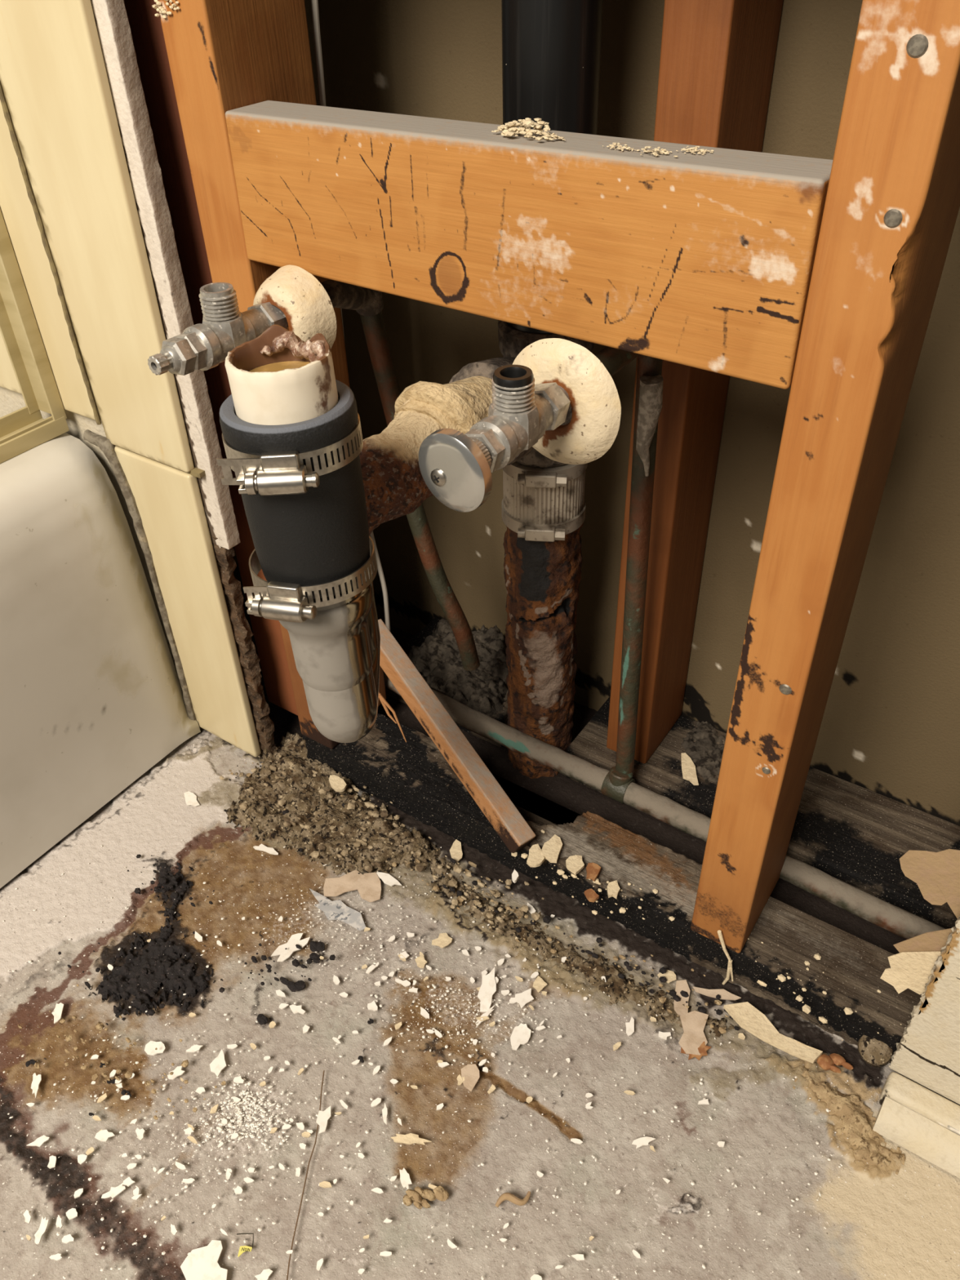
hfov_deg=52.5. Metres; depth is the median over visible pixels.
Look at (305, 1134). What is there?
flake
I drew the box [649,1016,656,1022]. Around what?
flake
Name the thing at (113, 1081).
crumb
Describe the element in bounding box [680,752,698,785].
chip
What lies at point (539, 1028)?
flake
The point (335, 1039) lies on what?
flake
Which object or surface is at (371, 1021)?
crumb
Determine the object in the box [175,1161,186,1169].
flake
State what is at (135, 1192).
flake
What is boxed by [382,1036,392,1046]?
flake
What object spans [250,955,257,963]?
crumb
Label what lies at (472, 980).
flake
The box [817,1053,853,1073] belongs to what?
clod
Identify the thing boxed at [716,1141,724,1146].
flake
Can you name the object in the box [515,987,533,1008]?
chip
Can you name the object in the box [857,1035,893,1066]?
lump
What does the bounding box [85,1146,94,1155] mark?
flake
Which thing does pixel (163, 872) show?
clump
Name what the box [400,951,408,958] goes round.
flake
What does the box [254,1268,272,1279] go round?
chip
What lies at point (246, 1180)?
flake
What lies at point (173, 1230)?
chip
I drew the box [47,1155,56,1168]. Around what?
chip
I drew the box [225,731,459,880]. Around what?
rubble heap
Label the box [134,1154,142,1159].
flake
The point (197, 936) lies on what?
flake
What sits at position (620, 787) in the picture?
copper main
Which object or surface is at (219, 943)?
flake
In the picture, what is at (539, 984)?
chip
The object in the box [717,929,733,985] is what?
wood splinter
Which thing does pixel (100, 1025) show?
crumbs
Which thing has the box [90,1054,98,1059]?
flake
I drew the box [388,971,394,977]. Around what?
flake
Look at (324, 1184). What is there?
flake
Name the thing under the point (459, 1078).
chip
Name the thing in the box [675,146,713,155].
crumbs
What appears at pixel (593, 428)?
escutcheon
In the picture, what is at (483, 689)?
rubble
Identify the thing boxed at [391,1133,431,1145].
chip
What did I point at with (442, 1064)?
flake
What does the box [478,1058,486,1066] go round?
flake
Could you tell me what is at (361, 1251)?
flake
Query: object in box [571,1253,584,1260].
flake
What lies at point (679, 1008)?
paper scrap
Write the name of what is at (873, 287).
stud
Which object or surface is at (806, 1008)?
crumbs
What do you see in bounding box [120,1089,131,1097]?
crumb
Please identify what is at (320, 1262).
chip
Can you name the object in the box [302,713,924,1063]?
plate
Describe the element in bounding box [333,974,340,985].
flake
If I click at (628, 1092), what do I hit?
flake
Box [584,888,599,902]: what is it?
chip
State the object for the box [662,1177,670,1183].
flake
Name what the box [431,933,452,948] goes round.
chip
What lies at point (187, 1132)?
flake
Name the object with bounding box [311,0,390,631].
cable
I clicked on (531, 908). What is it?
flake
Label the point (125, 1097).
flake
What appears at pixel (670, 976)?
chip
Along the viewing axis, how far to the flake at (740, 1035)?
0.67 m
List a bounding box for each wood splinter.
[378,692,406,742]
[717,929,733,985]
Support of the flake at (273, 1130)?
on the floor
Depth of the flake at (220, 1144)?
0.63 m
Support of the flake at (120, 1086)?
on the floor
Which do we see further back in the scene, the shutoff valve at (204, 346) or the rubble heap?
the rubble heap
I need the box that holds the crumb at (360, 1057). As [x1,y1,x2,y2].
[357,1055,364,1062]
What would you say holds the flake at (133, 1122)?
on the floor
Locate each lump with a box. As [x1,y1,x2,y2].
[151,0,179,18]
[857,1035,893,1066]
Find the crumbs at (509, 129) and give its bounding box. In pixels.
[491,117,565,141]
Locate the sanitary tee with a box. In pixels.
[448,320,594,467]
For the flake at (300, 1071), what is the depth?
0.66 m
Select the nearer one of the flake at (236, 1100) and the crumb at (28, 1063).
the flake at (236, 1100)
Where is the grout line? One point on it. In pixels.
(196, 472)
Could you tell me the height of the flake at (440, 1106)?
0.001 m
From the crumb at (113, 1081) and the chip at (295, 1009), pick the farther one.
the chip at (295, 1009)
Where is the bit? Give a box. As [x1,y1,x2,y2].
[236,1233,253,1248]
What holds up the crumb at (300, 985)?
on the floor
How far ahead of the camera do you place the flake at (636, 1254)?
0.57 m
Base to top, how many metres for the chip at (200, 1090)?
0.001 m
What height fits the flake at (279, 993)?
0.001 m
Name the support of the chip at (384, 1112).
on the floor
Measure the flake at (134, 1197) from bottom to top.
0.001 m
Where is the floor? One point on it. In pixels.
(879, 1224)
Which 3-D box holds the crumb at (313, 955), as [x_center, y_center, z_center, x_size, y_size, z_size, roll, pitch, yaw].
[-0.124,0.239,0.732,0.010,0.004,0.006,22,45,27]
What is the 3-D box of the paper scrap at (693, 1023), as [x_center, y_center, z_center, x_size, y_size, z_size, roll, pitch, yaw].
[0.148,0.273,0.677,0.020,0.002,0.032,6,40,10]
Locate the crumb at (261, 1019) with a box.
[256,1013,267,1025]
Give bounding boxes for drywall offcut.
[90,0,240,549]
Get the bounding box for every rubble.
[407,618,508,717]
[680,720,725,785]
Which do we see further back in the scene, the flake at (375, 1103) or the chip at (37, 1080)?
the chip at (37, 1080)
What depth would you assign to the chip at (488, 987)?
0.70 m
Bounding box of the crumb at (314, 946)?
[309,941,324,951]
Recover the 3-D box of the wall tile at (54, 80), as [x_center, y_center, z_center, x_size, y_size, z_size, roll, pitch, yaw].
[-0.249,-0.269,0.623,0.098,0.340,0.008,22,45,27]
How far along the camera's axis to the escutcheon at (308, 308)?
0.56 m
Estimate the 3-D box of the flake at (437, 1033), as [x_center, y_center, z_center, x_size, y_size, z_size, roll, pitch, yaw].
[-0.029,0.276,0.681,0.008,0.001,0.003,22,45,27]
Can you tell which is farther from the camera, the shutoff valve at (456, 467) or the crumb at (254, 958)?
the crumb at (254, 958)
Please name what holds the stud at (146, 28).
on the plate at (413, 775)
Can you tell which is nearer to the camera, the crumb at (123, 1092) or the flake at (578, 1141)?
the flake at (578, 1141)
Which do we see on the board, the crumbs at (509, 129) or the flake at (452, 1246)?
the crumbs at (509, 129)
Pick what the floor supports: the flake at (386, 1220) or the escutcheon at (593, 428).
the flake at (386, 1220)
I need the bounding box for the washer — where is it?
[493,364,533,391]
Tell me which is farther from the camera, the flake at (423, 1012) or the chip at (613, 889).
the chip at (613, 889)
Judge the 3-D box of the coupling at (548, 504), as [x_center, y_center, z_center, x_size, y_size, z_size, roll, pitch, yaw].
[0.045,-0.112,0.713,0.064,0.055,0.072,22,45,27]
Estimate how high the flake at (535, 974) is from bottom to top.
0.001 m
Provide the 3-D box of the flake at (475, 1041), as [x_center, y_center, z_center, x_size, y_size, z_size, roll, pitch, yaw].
[-0.003,0.280,0.676,0.003,0.001,0.004,22,45,27]
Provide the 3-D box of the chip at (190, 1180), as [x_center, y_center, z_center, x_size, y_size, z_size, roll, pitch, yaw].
[-0.183,0.339,0.610,0.008,0.001,0.003,-4,39,-3]
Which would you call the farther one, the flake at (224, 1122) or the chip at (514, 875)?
the chip at (514, 875)
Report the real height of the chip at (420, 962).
0.001 m
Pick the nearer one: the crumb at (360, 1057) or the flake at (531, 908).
the crumb at (360, 1057)
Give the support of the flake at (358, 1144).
on the floor
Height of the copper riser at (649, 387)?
0.390 m
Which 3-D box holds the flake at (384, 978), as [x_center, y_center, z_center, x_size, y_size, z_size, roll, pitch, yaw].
[-0.071,0.249,0.717,0.005,0.001,0.004,22,45,27]
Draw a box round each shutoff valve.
[147,282,288,375]
[418,364,570,511]
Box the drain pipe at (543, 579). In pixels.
[502,522,583,778]
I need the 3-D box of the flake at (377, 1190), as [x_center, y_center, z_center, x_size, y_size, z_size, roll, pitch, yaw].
[-0.063,0.341,0.602,0.008,0.001,0.003,12,41,17]
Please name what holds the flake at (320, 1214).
on the floor
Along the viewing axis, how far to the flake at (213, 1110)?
0.64 m
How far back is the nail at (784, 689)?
0.53 m
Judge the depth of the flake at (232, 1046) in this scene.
0.68 m
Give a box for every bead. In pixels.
[0,80,101,424]
[83,429,196,720]
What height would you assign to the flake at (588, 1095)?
0.001 m
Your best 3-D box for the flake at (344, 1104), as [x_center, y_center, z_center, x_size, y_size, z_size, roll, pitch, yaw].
[-0.090,0.308,0.644,0.008,0.001,0.002,30,49,33]
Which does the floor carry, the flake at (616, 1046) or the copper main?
the flake at (616, 1046)
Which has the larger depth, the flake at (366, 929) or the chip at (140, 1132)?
the flake at (366, 929)
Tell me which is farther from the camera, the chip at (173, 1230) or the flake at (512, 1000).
the flake at (512, 1000)
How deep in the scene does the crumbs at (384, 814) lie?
0.80 m
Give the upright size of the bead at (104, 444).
0.293 m
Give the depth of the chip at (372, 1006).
0.70 m
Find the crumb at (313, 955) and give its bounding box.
[309,952,319,959]
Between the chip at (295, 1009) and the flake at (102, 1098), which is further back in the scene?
the chip at (295, 1009)
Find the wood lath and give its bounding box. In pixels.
[377,618,535,853]
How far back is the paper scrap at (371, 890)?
0.78 m
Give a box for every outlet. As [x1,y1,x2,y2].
[199,282,239,321]
[491,377,534,413]
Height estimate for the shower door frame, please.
0.350 m
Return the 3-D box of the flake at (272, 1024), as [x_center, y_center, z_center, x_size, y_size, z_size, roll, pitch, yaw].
[-0.147,0.273,0.690,0.004,0.001,0.005,22,45,27]
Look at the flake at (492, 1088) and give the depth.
0.65 m
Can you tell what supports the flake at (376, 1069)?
on the floor
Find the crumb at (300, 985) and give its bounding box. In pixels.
[280,977,306,991]
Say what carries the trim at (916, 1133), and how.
attached to the wall at (927, 1053)
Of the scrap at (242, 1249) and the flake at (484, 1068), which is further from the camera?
the flake at (484, 1068)
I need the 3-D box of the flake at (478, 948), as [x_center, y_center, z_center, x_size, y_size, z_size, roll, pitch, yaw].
[-0.001,0.233,0.734,0.005,0.001,0.004,-7,39,-6]
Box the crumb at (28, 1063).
[25,1059,35,1066]
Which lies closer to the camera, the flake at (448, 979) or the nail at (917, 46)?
the nail at (917, 46)
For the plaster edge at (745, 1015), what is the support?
on the floor
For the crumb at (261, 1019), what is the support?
on the floor
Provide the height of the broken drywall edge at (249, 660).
0.239 m
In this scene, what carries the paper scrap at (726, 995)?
on the floor
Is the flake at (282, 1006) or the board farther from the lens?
the flake at (282, 1006)
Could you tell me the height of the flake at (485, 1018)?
0.001 m
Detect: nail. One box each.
[761,767,770,773]
[778,684,791,694]
[883,208,902,227]
[906,34,928,57]
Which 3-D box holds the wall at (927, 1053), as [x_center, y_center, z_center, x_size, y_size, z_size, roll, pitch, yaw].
[-0.386,-0.815,0.302,1.860,2.199,0.013,22,45,27]
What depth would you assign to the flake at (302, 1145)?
0.62 m
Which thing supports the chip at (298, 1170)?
on the floor
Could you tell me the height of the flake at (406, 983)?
0.001 m
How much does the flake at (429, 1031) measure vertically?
0.001 m
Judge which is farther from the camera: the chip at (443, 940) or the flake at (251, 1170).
the chip at (443, 940)
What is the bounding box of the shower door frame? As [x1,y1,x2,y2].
[0,208,69,463]
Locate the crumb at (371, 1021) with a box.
[367,1018,373,1024]
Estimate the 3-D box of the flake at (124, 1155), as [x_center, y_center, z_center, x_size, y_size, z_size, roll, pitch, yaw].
[-0.228,0.330,0.623,0.004,0.001,0.002,-11,40,-11]
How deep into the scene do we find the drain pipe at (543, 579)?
0.78 m
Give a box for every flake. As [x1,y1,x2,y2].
[26,1102,35,1106]
[26,1235,31,1240]
[73,1188,83,1198]
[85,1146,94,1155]
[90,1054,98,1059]
[92,1115,101,1120]
[97,1093,106,1102]
[106,964,113,970]
[109,1069,115,1077]
[115,1077,121,1084]
[115,1083,122,1088]
[120,1094,129,1100]
[121,1152,127,1157]
[126,1163,137,1169]
[129,1118,137,1124]
[131,1194,142,1200]
[133,1187,139,1195]
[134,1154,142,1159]
[157,1167,164,1174]
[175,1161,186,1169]
[185,1127,191,1134]
[186,1135,197,1143]
[187,1124,194,1130]
[188,1012,195,1017]
[194,931,202,942]
[209,1103,218,1113]
[216,940,222,946]
[217,1142,223,1148]
[220,1228,227,1235]
[221,1118,227,1124]
[226,1044,237,1049]
[231,1133,239,1139]
[233,1096,240,1102]
[243,1177,254,1183]
[247,1167,254,1173]
[249,1043,257,1050]
[259,1080,266,1086]
[263,1056,271,1061]
[267,1066,273,1074]
[268,1021,275,1028]
[270,1127,277,1133]
[275,989,285,997]
[278,1162,284,1170]
[279,1003,288,1009]
[281,1124,291,1129]
[285,1249,293,1253]
[296,1122,304,1130]
[297,1067,304,1075]
[299,1142,306,1149]
[302,1024,310,1034]
[302,1131,311,1137]
[317,1212,324,1216]
[319,1181,332,1187]
[332,1036,340,1044]
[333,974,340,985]
[338,991,347,997]
[339,1099,347,1109]
[351,1059,359,1065]
[355,1142,360,1148]
[357,1152,364,1159]
[357,1268,364,1274]
[359,1248,364,1253]
[363,1234,368,1239]
[364,926,370,931]
[365,964,375,973]
[370,1097,381,1106]
[371,1187,383,1194]
[373,981,380,986]
[373,1065,380,1075]
[379,1250,391,1257]
[381,975,387,980]
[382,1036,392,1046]
[383,1217,392,1222]
[387,934,395,942]
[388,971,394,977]
[389,1175,396,1182]
[390,1079,398,1084]
[395,978,403,983]
[395,1022,401,1030]
[397,1117,401,1125]
[398,954,405,961]
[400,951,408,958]
[401,979,410,986]
[406,932,414,937]
[408,987,417,992]
[420,1006,429,1018]
[426,964,431,970]
[426,1029,434,1033]
[427,1183,436,1189]
[434,1028,442,1038]
[436,1102,444,1110]
[438,1062,449,1067]
[445,976,451,981]
[446,1239,457,1248]
[462,949,469,955]
[470,977,475,983]
[472,1039,477,1044]
[475,946,481,951]
[475,1016,489,1021]
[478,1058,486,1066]
[481,969,487,976]
[482,1066,488,1072]
[487,1084,495,1094]
[488,1021,495,1026]
[497,958,504,965]
[499,1238,506,1242]
[501,989,509,995]
[503,1222,508,1228]
[509,997,517,1004]
[515,976,523,982]
[525,1096,533,1103]
[527,902,535,914]
[530,971,538,978]
[535,1025,545,1031]
[536,1170,543,1177]
[555,1265,564,1269]
[561,956,566,962]
[571,1137,582,1144]
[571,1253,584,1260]
[585,1093,593,1097]
[585,1105,593,1109]
[613,1041,621,1051]
[623,1090,635,1095]
[631,1249,640,1258]
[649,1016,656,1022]
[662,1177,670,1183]
[697,1098,709,1104]
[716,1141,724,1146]
[737,1032,745,1039]
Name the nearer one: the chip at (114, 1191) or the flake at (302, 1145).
the chip at (114, 1191)
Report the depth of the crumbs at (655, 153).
0.43 m
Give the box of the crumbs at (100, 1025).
[17,762,728,1119]
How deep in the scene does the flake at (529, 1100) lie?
0.64 m
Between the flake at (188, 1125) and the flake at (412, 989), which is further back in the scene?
the flake at (412, 989)
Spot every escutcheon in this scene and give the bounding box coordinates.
[253,265,336,348]
[512,337,621,464]
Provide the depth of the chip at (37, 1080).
0.66 m
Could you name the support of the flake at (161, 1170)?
on the floor
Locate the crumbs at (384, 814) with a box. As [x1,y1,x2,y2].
[219,754,543,934]
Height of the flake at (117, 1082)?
0.001 m
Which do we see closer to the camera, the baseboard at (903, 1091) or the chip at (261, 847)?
the baseboard at (903, 1091)
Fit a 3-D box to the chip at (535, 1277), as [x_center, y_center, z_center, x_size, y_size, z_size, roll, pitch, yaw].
[0.032,0.370,0.562,0.006,0.001,0.006,22,45,27]
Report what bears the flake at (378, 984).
on the floor
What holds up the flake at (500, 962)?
on the floor
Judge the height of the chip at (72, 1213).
0.001 m
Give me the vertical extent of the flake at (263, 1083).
0.001 m
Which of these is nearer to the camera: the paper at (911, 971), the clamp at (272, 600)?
the clamp at (272, 600)
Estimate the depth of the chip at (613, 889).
0.72 m
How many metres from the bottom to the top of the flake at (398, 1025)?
0.001 m
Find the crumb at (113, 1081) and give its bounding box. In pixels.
[106,1078,115,1084]
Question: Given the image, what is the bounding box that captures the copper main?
[382,670,945,939]
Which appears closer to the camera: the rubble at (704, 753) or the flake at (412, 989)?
the flake at (412, 989)
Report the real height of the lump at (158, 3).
0.012 m
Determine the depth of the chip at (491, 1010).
0.69 m
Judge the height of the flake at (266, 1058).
0.001 m
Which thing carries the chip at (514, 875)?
on the plate at (413, 775)
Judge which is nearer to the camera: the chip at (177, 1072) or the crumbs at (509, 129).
the crumbs at (509, 129)
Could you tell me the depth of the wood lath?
0.78 m
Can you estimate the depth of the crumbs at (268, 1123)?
0.65 m
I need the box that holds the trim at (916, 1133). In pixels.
[872,1096,959,1178]
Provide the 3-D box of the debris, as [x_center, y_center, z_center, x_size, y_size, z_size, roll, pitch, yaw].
[0.235,0.305,0.636,0.038,0.008,0.096,-22,43,-23]
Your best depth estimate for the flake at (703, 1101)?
0.64 m
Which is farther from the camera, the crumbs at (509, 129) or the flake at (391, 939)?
the flake at (391, 939)
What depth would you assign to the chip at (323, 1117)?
0.64 m
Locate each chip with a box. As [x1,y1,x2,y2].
[22,1209,31,1223]
[26,1135,49,1146]
[31,1072,41,1097]
[34,1217,48,1244]
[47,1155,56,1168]
[48,1253,62,1261]
[52,1002,63,1023]
[55,1216,62,1228]
[62,1234,74,1244]
[66,1208,77,1220]
[77,1154,87,1164]
[94,1129,114,1142]
[101,1182,125,1199]
[122,1177,135,1186]
[135,1128,145,1140]
[144,1040,165,1055]
[167,1066,185,1079]
[170,1223,177,1235]
[180,1240,227,1279]
[181,1177,195,1183]
[183,791,199,806]
[186,1044,203,1053]
[195,1087,204,1094]
[209,1048,226,1077]
[226,1168,231,1180]
[233,1075,244,1084]
[234,1185,243,1194]
[253,844,278,854]
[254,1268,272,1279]
[271,933,310,961]
[289,1004,305,1014]
[295,1167,300,1177]
[315,1106,330,1133]
[316,1257,323,1271]
[328,774,346,791]
[367,1000,377,1011]
[376,871,401,886]
[382,1102,387,1124]
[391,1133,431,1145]
[399,1168,412,1189]
[414,955,426,968]
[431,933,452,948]
[449,839,462,864]
[456,1074,464,1085]
[475,1004,495,1028]
[477,967,496,1012]
[510,1022,531,1050]
[511,869,518,883]
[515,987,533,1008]
[526,844,544,867]
[530,1274,542,1279]
[533,975,547,992]
[541,834,562,862]
[565,854,584,875]
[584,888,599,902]
[586,862,600,881]
[606,880,620,898]
[625,1017,634,1036]
[631,1136,655,1148]
[657,969,675,983]
[658,1031,671,1039]
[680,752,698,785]
[680,1041,711,1060]
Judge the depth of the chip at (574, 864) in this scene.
0.74 m
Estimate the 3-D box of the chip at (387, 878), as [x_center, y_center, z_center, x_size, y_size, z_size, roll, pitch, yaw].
[-0.074,0.194,0.785,0.025,0.001,0.009,22,45,27]
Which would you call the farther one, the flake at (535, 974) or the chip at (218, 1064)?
the flake at (535, 974)
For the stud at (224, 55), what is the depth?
0.56 m
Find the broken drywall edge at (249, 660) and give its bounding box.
[211,535,278,753]
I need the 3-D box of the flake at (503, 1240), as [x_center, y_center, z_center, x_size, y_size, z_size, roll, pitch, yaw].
[0.014,0.357,0.579,0.004,0.001,0.003,22,45,27]
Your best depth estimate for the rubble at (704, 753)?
0.84 m
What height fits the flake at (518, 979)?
0.001 m
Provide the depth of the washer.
0.45 m
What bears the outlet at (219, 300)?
attached to the shutoff valve at (204, 346)
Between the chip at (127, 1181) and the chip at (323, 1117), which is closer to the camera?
the chip at (127, 1181)
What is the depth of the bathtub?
0.78 m
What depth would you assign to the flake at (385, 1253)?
0.57 m
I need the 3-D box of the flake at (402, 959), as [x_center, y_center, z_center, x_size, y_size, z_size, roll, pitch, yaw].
[-0.058,0.238,0.729,0.008,0.001,0.003,31,49,34]
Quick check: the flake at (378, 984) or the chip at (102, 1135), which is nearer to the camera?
the chip at (102, 1135)
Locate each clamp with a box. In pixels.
[216,413,363,495]
[243,535,377,622]
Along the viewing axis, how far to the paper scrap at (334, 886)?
0.78 m
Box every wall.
[0,386,959,1104]
[232,0,959,826]
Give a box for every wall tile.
[0,0,194,472]
[0,88,101,420]
[114,445,261,756]
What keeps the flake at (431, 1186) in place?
on the floor
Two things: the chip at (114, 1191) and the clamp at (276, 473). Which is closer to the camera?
the clamp at (276, 473)
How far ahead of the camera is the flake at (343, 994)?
0.71 m
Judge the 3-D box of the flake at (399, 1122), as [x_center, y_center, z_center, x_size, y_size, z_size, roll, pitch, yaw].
[-0.052,0.314,0.635,0.005,0.001,0.003,22,45,27]
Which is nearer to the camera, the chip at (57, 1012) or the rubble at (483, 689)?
the chip at (57, 1012)
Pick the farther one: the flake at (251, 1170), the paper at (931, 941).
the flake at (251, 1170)
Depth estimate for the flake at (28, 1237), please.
0.59 m
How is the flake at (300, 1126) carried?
on the floor
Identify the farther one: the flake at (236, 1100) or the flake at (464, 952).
the flake at (464, 952)
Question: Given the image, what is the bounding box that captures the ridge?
[430,871,734,1037]
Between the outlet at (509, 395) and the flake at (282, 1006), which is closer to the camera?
the outlet at (509, 395)
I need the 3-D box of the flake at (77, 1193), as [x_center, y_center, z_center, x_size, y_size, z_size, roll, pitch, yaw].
[-0.250,0.344,0.606,0.006,0.001,0.005,-15,41,-16]
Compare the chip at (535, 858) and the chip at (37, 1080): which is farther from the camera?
the chip at (535, 858)
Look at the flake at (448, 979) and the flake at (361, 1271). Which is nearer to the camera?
the flake at (361, 1271)
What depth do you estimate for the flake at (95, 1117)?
0.64 m
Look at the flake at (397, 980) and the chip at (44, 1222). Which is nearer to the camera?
the chip at (44, 1222)
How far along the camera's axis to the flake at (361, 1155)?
0.62 m
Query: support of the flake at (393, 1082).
on the floor
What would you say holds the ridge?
on the floor
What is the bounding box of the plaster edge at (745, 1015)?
[723,1001,822,1063]
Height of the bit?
0.001 m
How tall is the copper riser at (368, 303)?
0.355 m
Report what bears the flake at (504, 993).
on the floor
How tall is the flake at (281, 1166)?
0.001 m
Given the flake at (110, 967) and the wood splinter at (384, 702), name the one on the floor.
the flake at (110, 967)
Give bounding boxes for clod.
[403,1186,448,1208]
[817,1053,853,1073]
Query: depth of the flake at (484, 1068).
0.66 m
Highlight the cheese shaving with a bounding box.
[494,1191,530,1207]
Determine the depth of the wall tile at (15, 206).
0.69 m
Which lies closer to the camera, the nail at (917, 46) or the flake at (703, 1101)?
the nail at (917, 46)
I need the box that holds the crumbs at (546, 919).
[57,765,759,1031]
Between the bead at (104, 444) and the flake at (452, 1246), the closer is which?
the flake at (452, 1246)
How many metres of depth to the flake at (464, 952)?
0.73 m
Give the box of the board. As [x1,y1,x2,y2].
[225,100,832,389]
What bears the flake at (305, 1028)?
on the floor
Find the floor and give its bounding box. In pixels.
[0,562,959,1279]
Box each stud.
[124,0,297,715]
[157,0,386,748]
[606,0,782,764]
[690,0,959,953]
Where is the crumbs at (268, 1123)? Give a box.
[0,840,870,1279]
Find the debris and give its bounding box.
[792,1068,906,1174]
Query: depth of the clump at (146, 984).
0.72 m
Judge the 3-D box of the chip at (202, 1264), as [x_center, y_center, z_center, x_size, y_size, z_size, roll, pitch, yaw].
[-0.161,0.370,0.569,0.025,0.003,0.031,-18,41,-18]
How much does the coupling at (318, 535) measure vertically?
0.095 m
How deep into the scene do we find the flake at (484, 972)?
0.72 m
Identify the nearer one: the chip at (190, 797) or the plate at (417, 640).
the chip at (190, 797)
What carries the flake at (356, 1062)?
on the floor
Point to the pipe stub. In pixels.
(276, 377)
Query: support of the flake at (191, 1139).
on the floor
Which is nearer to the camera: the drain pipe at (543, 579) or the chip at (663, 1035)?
the chip at (663, 1035)
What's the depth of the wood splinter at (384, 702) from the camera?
0.82 m
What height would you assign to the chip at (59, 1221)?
0.001 m
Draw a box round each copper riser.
[320,280,479,671]
[595,346,663,774]
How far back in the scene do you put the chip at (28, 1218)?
0.60 m
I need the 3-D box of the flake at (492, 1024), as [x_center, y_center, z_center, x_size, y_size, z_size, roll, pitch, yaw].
[0.009,0.271,0.686,0.004,0.001,0.003,-21,43,-22]
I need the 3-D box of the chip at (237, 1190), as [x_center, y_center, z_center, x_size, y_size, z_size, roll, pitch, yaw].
[-0.150,0.342,0.604,0.006,0.001,0.005,22,45,27]
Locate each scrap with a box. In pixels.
[237,1245,252,1257]
[309,888,365,931]
[323,869,364,897]
[356,872,381,902]
[461,1063,479,1092]
[673,979,689,1016]
[678,1010,708,1055]
[693,986,741,1000]
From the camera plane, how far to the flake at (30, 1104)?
0.65 m
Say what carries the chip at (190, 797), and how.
on the floor
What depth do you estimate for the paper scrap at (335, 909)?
0.76 m
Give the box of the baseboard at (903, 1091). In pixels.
[879,1071,959,1135]
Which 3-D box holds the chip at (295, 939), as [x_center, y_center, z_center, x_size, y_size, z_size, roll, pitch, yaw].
[-0.144,0.233,0.739,0.016,0.003,0.030,22,45,27]
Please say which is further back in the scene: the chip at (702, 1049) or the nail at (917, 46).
the chip at (702, 1049)
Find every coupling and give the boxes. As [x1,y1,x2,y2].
[219,379,369,599]
[501,461,587,542]
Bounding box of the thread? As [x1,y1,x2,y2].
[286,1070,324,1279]
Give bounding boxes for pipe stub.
[224,324,338,425]
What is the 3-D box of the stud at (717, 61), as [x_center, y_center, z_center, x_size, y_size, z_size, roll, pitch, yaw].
[0.125,-0.527,0.371,0.038,1.562,0.074,22,45,27]
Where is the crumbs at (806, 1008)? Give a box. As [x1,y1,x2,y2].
[511,829,902,1040]
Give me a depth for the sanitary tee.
0.62 m
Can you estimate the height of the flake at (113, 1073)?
0.001 m
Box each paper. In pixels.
[880,951,941,994]
[893,928,952,952]
[899,848,959,918]
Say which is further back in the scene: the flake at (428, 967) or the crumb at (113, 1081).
the flake at (428, 967)
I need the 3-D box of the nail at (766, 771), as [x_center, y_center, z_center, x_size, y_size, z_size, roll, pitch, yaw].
[0.169,0.077,0.576,0.006,0.006,0.001,22,45,27]
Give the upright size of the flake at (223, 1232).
0.001 m
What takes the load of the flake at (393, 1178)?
on the floor
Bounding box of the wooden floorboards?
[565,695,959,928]
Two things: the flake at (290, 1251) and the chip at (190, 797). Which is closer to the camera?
the flake at (290, 1251)
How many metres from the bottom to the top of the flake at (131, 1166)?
0.001 m
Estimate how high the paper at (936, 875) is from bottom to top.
0.066 m
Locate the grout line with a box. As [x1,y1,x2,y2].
[116,445,205,478]
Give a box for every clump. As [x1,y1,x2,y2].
[87,917,215,1020]
[153,862,194,921]
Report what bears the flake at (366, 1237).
on the floor
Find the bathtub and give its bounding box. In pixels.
[0,432,200,888]
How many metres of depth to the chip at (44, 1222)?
0.59 m
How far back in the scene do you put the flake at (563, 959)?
0.72 m
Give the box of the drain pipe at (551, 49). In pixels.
[501,0,603,333]
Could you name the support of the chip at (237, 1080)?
on the floor
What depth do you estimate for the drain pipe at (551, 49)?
0.53 m
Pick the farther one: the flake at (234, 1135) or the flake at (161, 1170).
the flake at (234, 1135)
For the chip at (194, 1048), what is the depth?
0.68 m
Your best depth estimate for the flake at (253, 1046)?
0.68 m
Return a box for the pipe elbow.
[359,376,492,535]
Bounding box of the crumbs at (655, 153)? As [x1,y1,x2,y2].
[602,142,677,157]
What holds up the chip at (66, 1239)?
on the floor
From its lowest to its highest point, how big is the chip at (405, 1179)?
0.001 m
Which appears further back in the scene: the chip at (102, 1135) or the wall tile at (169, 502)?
the wall tile at (169, 502)
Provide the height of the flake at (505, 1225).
0.001 m
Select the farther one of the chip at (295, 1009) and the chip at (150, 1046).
the chip at (295, 1009)
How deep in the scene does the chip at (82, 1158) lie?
0.62 m

